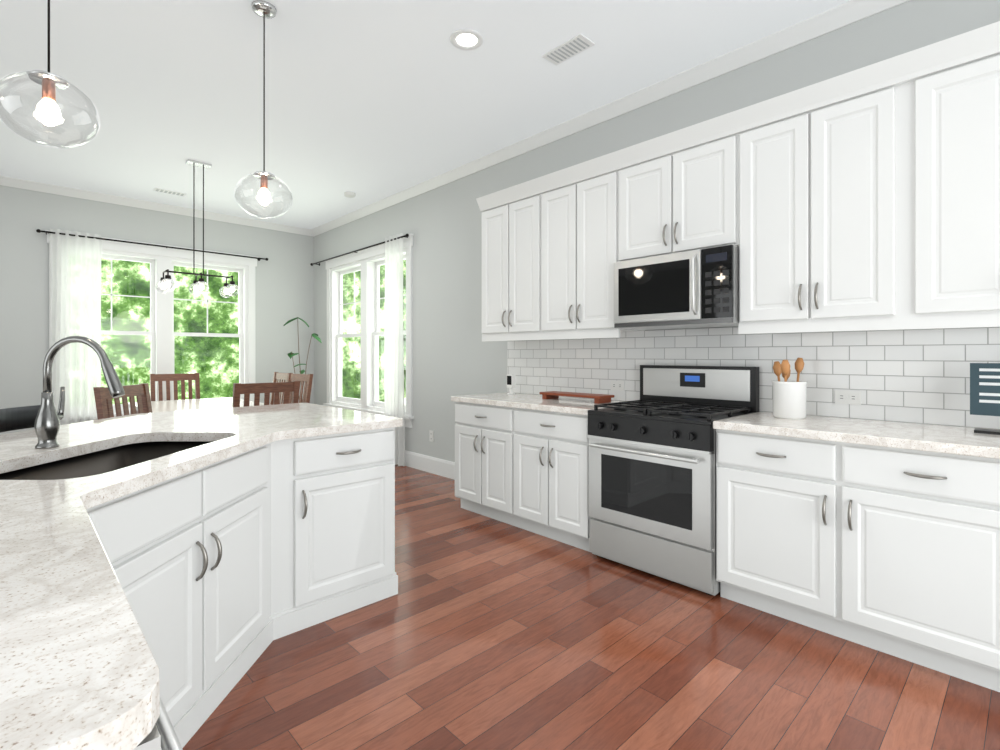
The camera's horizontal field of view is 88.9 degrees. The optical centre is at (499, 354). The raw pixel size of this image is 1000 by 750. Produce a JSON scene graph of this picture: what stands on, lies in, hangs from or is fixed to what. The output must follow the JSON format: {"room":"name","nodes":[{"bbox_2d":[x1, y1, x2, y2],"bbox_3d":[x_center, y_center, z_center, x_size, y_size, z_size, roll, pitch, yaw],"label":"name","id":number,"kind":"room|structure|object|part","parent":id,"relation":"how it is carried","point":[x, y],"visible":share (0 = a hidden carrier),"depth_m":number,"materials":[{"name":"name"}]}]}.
{"room":"kitchen","nodes":[
{"label":"kitchen","id":0,"kind":"room"},
{"bbox_2d":[0,185,313,434],"bbox_3d":[-5.705,-0.295,4.890,7.970,3.100,0.150,0,0,-44],"label":"wall","id":1,"kind":"structure","parent":0,"point":[284,283],"depth_m":5.96,"materials":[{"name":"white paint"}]},
{"bbox_2d":[36,228,267,424],"bbox_3d":[-4.079,-0.062,6.249,2.376,2.605,0.117,0,0,-44],"label":"curtain rod","id":2,"kind":"object","parent":1,"relation":"attached to","point":[75,283],"visible":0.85,"depth_m":5.63,"materials":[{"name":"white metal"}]},
{"bbox_2d":[48,228,102,424],"bbox_3d":[-4.686,-0.062,5.639,0.460,2.605,0.069,0,0,-44],"label":"curtain","id":3,"kind":"object","parent":2,"relation":"hanging from","point":[75,256],"depth_m":5.63,"materials":[{"name":"white fabric"}]},
{"bbox_3d":[-4.085,-1.320,6.254,2.376,0.040,0.102,0,0,-44],"label":"rod","id":4,"kind":"part","parent":2,"relation":"part of","materials":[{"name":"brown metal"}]},
{"bbox_2d":[45,230,258,419],"bbox_3d":[-4.167,-0.268,6.312,2.190,2.165,0.210,0,0,-44],"label":"window","id":5,"kind":"structure","parent":1,"relation":"in","point":[162,333],"depth_m":6.32,"materials":[{"name":"white paint"}]},
{"bbox_2d":[0,175,312,235],"bbox_3d":[-5.575,-1.802,4.862,7.820,0.085,0.070,0,0,-44],"label":"crown molding","id":6,"kind":"structure","parent":1,"relation":"attached to","point":[68,191],"depth_m":6.08,"materials":[{"name":"white paint"}]},
{"bbox_2d":[0,0,849,228],"bbox_3d":[-1.809,-1.895,0.901,8.120,0.100,11.300,0,0,-44],"label":"ceiling","id":7,"kind":"structure","parent":0,"point":[368,102],"depth_m":3.44,"materials":[{"name":"white paint"}]},
{"bbox_2d":[0,0,100,148],"bbox_3d":[-1.565,-1.287,1.769,0.284,1.116,0.284,0,0,-44],"label":"pendant light","id":8,"kind":"object","parent":7,"relation":"hanging from","point":[48,112],"visible":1,"depth_m":1.76,"materials":[{"name":"clear glass"}]},
{"bbox_2d":[153,188,185,195],"bbox_3d":[-3.731,-1.840,5.767,0.300,0.009,0.120,0,0,-44],"label":"ceiling vent","id":9,"kind":"object","parent":7,"relation":"in","point":[169,192],"visible":1,"depth_m":5.76,"materials":[{"name":"white metal"}]},
{"bbox_2d":[156,159,238,297],"bbox_3d":[-2.897,-1.212,4.904,0.664,1.267,0.324,0,0,-44],"label":"chandelier","id":10,"kind":"object","parent":7,"relation":"hanging from","point":[194,163],"visible":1,"depth_m":4.88,"materials":[{"name":"brown metal"}]},
{"bbox_2d":[234,0,292,218],"bbox_3d":[-1.254,-1.287,2.712,0.284,1.116,0.284,0,0,-44],"label":"pendant light","id":11,"kind":"object","parent":7,"relation":"hanging from","point":[264,9],"visible":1,"depth_m":2.70,"materials":[{"name":"clear glass"}]},
{"bbox_2d":[344,192,355,197],"bbox_3d":[-1.714,-1.827,5.822,0.130,0.035,0.130,0,0,-44],"label":"smoke detector","id":12,"kind":"object","parent":7,"relation":"attached to","point":[350,194],"visible":1,"depth_m":5.79,"materials":[{"name":"white plastic"}]},
{"bbox_2d":[450,28,483,49],"bbox_3d":[-0.194,-1.839,2.976,0.196,0.012,0.196,0,0,-44],"label":"recessed light","id":13,"kind":"object","parent":7,"relation":"in","point":[467,39],"visible":1,"depth_m":2.97,"materials":[{"name":"white paint"}]},
{"bbox_2d":[542,33,594,65],"bbox_3d":[0.410,-1.840,3.081,0.140,0.009,0.300,0,0,-44],"label":"ceiling vent","id":14,"kind":"object","parent":7,"relation":"in","point":[570,48],"visible":1,"depth_m":3.07,"materials":[{"name":"white metal"}]},
{"bbox_2d":[182,465,999,749],"bbox_3d":[-1.809,1.305,0.901,8.120,0.100,11.300,0,0,-44],"label":"floor","id":15,"kind":"structure","parent":0,"point":[479,632],"depth_m":2.01,"materials":[{"name":"brown wood"}]},
{"bbox_2d":[0,405,39,432],"bbox_3d":[-2.122,0.756,2.487,0.487,1.002,0.462,0,0,1],"label":"counter stool","id":16,"kind":"object","parent":15,"relation":"on","point":[17,418],"visible":0.21,"depth_m":2.50,"materials":[{"name":"black leather"}]},
{"bbox_2d":[93,383,151,418],"bbox_3d":[-2.437,0.735,3.639,0.540,1.040,0.500,0,0,-2],"label":"dining chair","id":17,"kind":"object","parent":15,"relation":"on","point":[104,398],"visible":0.15,"depth_m":3.62,"materials":[{"name":"brown wood"}]},
{"bbox_2d":[150,373,199,400],"bbox_3d":[-3.635,0.735,5.796,0.500,1.040,0.540,0,0,-44],"label":"dining chair","id":18,"kind":"object","parent":15,"relation":"on","point":[174,378],"visible":0.21,"depth_m":5.95,"materials":[{"name":"brown wood"}]},
{"bbox_2d":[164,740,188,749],"bbox_3d":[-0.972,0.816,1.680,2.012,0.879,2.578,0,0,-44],"label":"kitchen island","id":19,"kind":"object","parent":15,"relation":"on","point":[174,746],"depth_m":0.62,"materials":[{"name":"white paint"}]},
{"bbox_2d":[0,404,402,749],"bbox_3d":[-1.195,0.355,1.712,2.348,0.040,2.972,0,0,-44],"label":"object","id":20,"kind":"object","parent":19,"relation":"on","point":[148,561],"depth_m":1.69,"materials":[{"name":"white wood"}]},
{"bbox_2d":[32,336,124,447],"bbox_3d":[-1.531,0.132,1.856,0.240,0.406,0.271,0,0,-44],"label":"faucet","id":21,"kind":"object","parent":20,"relation":"on","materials":[{"name":"silver metal"}]},
{"bbox_2d":[128,397,269,413],"bbox_3d":[-2.894,0.875,5.003,1.000,0.760,1.800,0,0,-44],"label":"dining table","id":22,"kind":"object","parent":15,"relation":"on","point":[186,404],"visible":0.1,"depth_m":5.10,"materials":[{"name":"white"}]},
{"bbox_2d":[232,381,299,406],"bbox_3d":[-2.012,0.735,4.220,0.500,1.040,0.540,0,0,-44],"label":"dining chair","id":23,"kind":"object","parent":15,"relation":"on","point":[257,389],"visible":0.1,"depth_m":4.03,"materials":[{"name":"brown wood"}]},
{"bbox_2d":[270,372,287,404],"bbox_3d":[-2.856,0.735,6.116,0.540,1.040,0.500,0,0,-44],"label":"dining chair","id":24,"kind":"object","parent":15,"relation":"on","point":[280,377],"visible":0.19,"depth_m":6.32,"materials":[{"name":"brown wood"}]},
{"bbox_2d":[287,373,312,403],"bbox_3d":[-2.472,0.735,5.712,0.500,1.040,0.540,0,0,40],"label":"dining chair","id":25,"kind":"object","parent":15,"relation":"on","point":[302,378],"visible":0.19,"depth_m":5.82,"materials":[{"name":"brown wood"}]},
{"bbox_2d":[283,317,321,373],"bbox_3d":[-2.716,0.365,7.080,0.447,1.780,0.401,0,0,-44],"label":"plant","id":26,"kind":"object","parent":15,"relation":"on","point":[291,354],"visible":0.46,"depth_m":7.06,"materials":[{"name":"green plant"}]},
{"bbox_2d":[451,400,510,524],"bbox_3d":[0.086,0.815,4.114,0.635,0.880,0.675,0,0,-44],"label":"base cabinet","id":27,"kind":"object","parent":15,"relation":"on","point":[482,432],"depth_m":3.88,"materials":[{"name":"white paint"}]},
{"bbox_2d":[511,408,591,551],"bbox_3d":[0.551,0.815,3.625,0.635,0.880,0.675,0,0,-44],"label":"base cabinet","id":28,"kind":"object","parent":15,"relation":"on","point":[549,450],"depth_m":3.40,"materials":[{"name":"white paint"}]},
{"bbox_2d":[451,392,638,415],"bbox_3d":[0.307,0.355,3.871,0.650,0.040,1.372,0,0,-44],"label":"countertop","id":29,"kind":"structure","parent":28,"relation":"on","point":[574,406],"depth_m":3.68,"materials":[{"name":"white stone"}]},
{"bbox_2d":[507,374,515,394],"bbox_3d":[0.094,0.250,4.298,0.068,0.170,0.070,0,0,-44],"label":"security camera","id":30,"kind":"object","parent":29,"relation":"on","point":[511,381],"visible":1,"depth_m":4.28,"materials":[{"name":"white plastic"}]},
{"bbox_2d":[539,391,613,403],"bbox_3d":[0.554,0.308,3.742,0.170,0.053,0.560,0,0,-44],"label":"tray","id":31,"kind":"object","parent":29,"relation":"on","point":[601,398],"visible":1,"depth_m":3.64,"materials":[{"name":"brown"}]},
{"bbox_2d":[587,365,758,595],"bbox_3d":[1.024,0.662,3.071,0.708,1.185,0.768,0,0,-44],"label":"range","id":32,"kind":"object","parent":15,"relation":"on","point":[652,482],"visible":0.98,"depth_m":2.88,"materials":[{"name":"silver metal"}]},
{"bbox_2d":[713,428,999,691],"bbox_3d":[1.707,0.815,2.410,0.635,0.880,1.120,0,0,-44],"label":"base cabinet","id":33,"kind":"object","parent":15,"relation":"on","point":[881,536],"depth_m":2.13,"materials":[{"name":"white paint"}]},
{"bbox_2d":[713,412,999,459],"bbox_3d":[1.949,0.355,2.144,0.650,0.040,1.842,0,0,-44],"label":"countertop","id":34,"kind":"structure","parent":33,"relation":"on","point":[946,440],"depth_m":2.24,"materials":[{"name":"white stone"}]},
{"bbox_2d":[772,358,806,418],"bbox_3d":[1.553,0.175,2.738,0.210,0.321,0.174,0,0,-44],"label":"utensil crock","id":35,"kind":"object","parent":34,"relation":"on","point":[789,399],"visible":1,"depth_m":2.67,"materials":[{"name":"white ceramic"}]},
{"bbox_2d":[970,363,999,434],"bbox_3d":[2.137,0.185,2.150,0.080,0.300,0.230,0,0,-44],"label":"chalkboard sign","id":36,"kind":"object","parent":34,"relation":"on","point":[984,388],"visible":1,"depth_m":2.19,"materials":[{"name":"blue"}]},
{"bbox_2d":[314,0,999,461],"bbox_3d":[1.078,-0.295,3.647,0.150,3.100,11.300,0,0,-44],"label":"wall","id":37,"kind":"structure","parent":0,"point":[452,354],"depth_m":4.88,"materials":[{"name":"grey paint"}]},
{"bbox_2d":[310,233,408,465],"bbox_3d":[-1.866,-0.062,6.547,0.117,2.605,2.536,0,0,-44],"label":"curtain rod","id":38,"kind":"object","parent":37,"relation":"attached to","point":[393,366],"visible":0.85,"depth_m":5.81,"materials":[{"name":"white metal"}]},
{"bbox_3d":[-1.860,-1.320,6.552,0.102,0.040,2.536,0,0,-44],"label":"rod","id":39,"kind":"part","parent":38,"relation":"part of","materials":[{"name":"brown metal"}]},
{"bbox_2d":[383,233,405,465],"bbox_3d":[-1.215,-0.062,5.827,0.069,2.605,0.420,0,0,-44],"label":"curtain","id":40,"kind":"object","parent":38,"relation":"hanging from","point":[393,322],"depth_m":5.78,"materials":[{"name":"white fabric"}]},
{"bbox_2d":[323,233,413,427],"bbox_3d":[-1.679,-0.268,6.504,0.210,2.165,2.190,0,0,-44],"label":"window","id":41,"kind":"structure","parent":37,"relation":"in","point":[368,262],"depth_m":6.47,"materials":[{"name":"white paint"}]},
{"bbox_2d":[405,450,454,479],"bbox_3d":[-1.349,1.170,6.080,0.016,0.170,4.130,0,0,-44],"label":"baseboard","id":42,"kind":"structure","parent":37,"relation":"attached to","point":[436,466],"depth_m":5.43,"materials":[{"name":"white paint"}]},
{"bbox_2d":[429,430,433,441],"bbox_3d":[-0.730,0.865,5.433,0.008,0.116,0.072,0,0,-44],"label":"outlet","id":43,"kind":"object","parent":37,"relation":"attached to","point":[431,436],"visible":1,"depth_m":5.43,"materials":[{"name":"white plastic"}]},
{"bbox_2d":[476,181,547,336],"bbox_3d":[0.193,-0.744,4.213,0.344,1.150,0.680,0,0,-44],"label":"upper cabinet","id":44,"kind":"object","parent":37,"relation":"attached to","point":[509,215],"depth_m":4.08,"materials":[{"name":"white paint"}]},
{"bbox_2d":[536,153,644,336],"bbox_3d":[0.661,-0.744,3.720,0.344,1.150,0.680,0,0,-44],"label":"upper cabinet","id":45,"kind":"object","parent":37,"relation":"attached to","point":[576,206],"depth_m":3.59,"materials":[{"name":"white paint"}]},
{"bbox_2d":[311,0,909,236],"bbox_3d":[0.999,-1.802,3.572,0.070,0.085,11.000,0,0,-44],"label":"crown molding","id":46,"kind":"structure","parent":37,"relation":"attached to","point":[832,19],"depth_m":3.46,"materials":[{"name":"white paint"}]},
{"bbox_2d":[611,380,624,390],"bbox_3d":[0.863,0.225,3.746,0.008,0.072,0.116,0,0,-44],"label":"outlet","id":47,"kind":"object","parent":37,"relation":"attached to","point":[618,385],"visible":1,"depth_m":3.74,"materials":[{"name":"white plastic"}]},
{"bbox_2d":[616,109,739,261],"bbox_3d":[1.161,-0.963,3.195,0.344,0.713,0.770,0,0,-44],"label":"upper cabinet","id":48,"kind":"object","parent":37,"relation":"attached to","point":[677,192],"depth_m":3.03,"materials":[{"name":"white paint"}]},
{"bbox_2d":[614,244,738,329],"bbox_3d":[1.125,-0.389,3.161,0.442,0.428,0.764,0,0,-44],"label":"microwave","id":49,"kind":"object","parent":48,"relation":"attached to","point":[699,288],"visible":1,"depth_m":2.99,"materials":[{"name":"silver metal"}]},
{"bbox_2d":[507,327,999,428],"bbox_3d":[1.444,0.083,3.147,0.008,0.505,3.990,0,0,-44],"label":"backsplash","id":50,"kind":"structure","parent":37,"relation":"attached to","point":[921,376],"depth_m":2.81,"materials":[{"name":"white tile"}]},
{"bbox_2d":[738,50,927,328],"bbox_3d":[1.684,-0.744,2.644,0.344,1.150,0.750,0,0,-44],"label":"upper cabinet","id":51,"kind":"object","parent":37,"relation":"attached to","point":[866,198],"depth_m":2.47,"materials":[{"name":"white paint"}]},
{"bbox_2d":[835,390,860,404],"bbox_3d":[1.848,0.225,2.709,0.008,0.072,0.116,0,0,-44],"label":"outlet","id":52,"kind":"object","parent":37,"relation":"attached to","point":[847,397],"visible":1,"depth_m":2.71,"materials":[{"name":"white plastic"}]},
{"bbox_2d":[916,21,999,324],"bbox_3d":[2.174,-0.744,2.129,0.344,1.150,0.770,0,0,-44],"label":"upper cabinet","id":53,"kind":"object","parent":37,"relation":"attached to","point":[958,78],"depth_m":2.14,"materials":[{"name":"white paint"}]}
]}

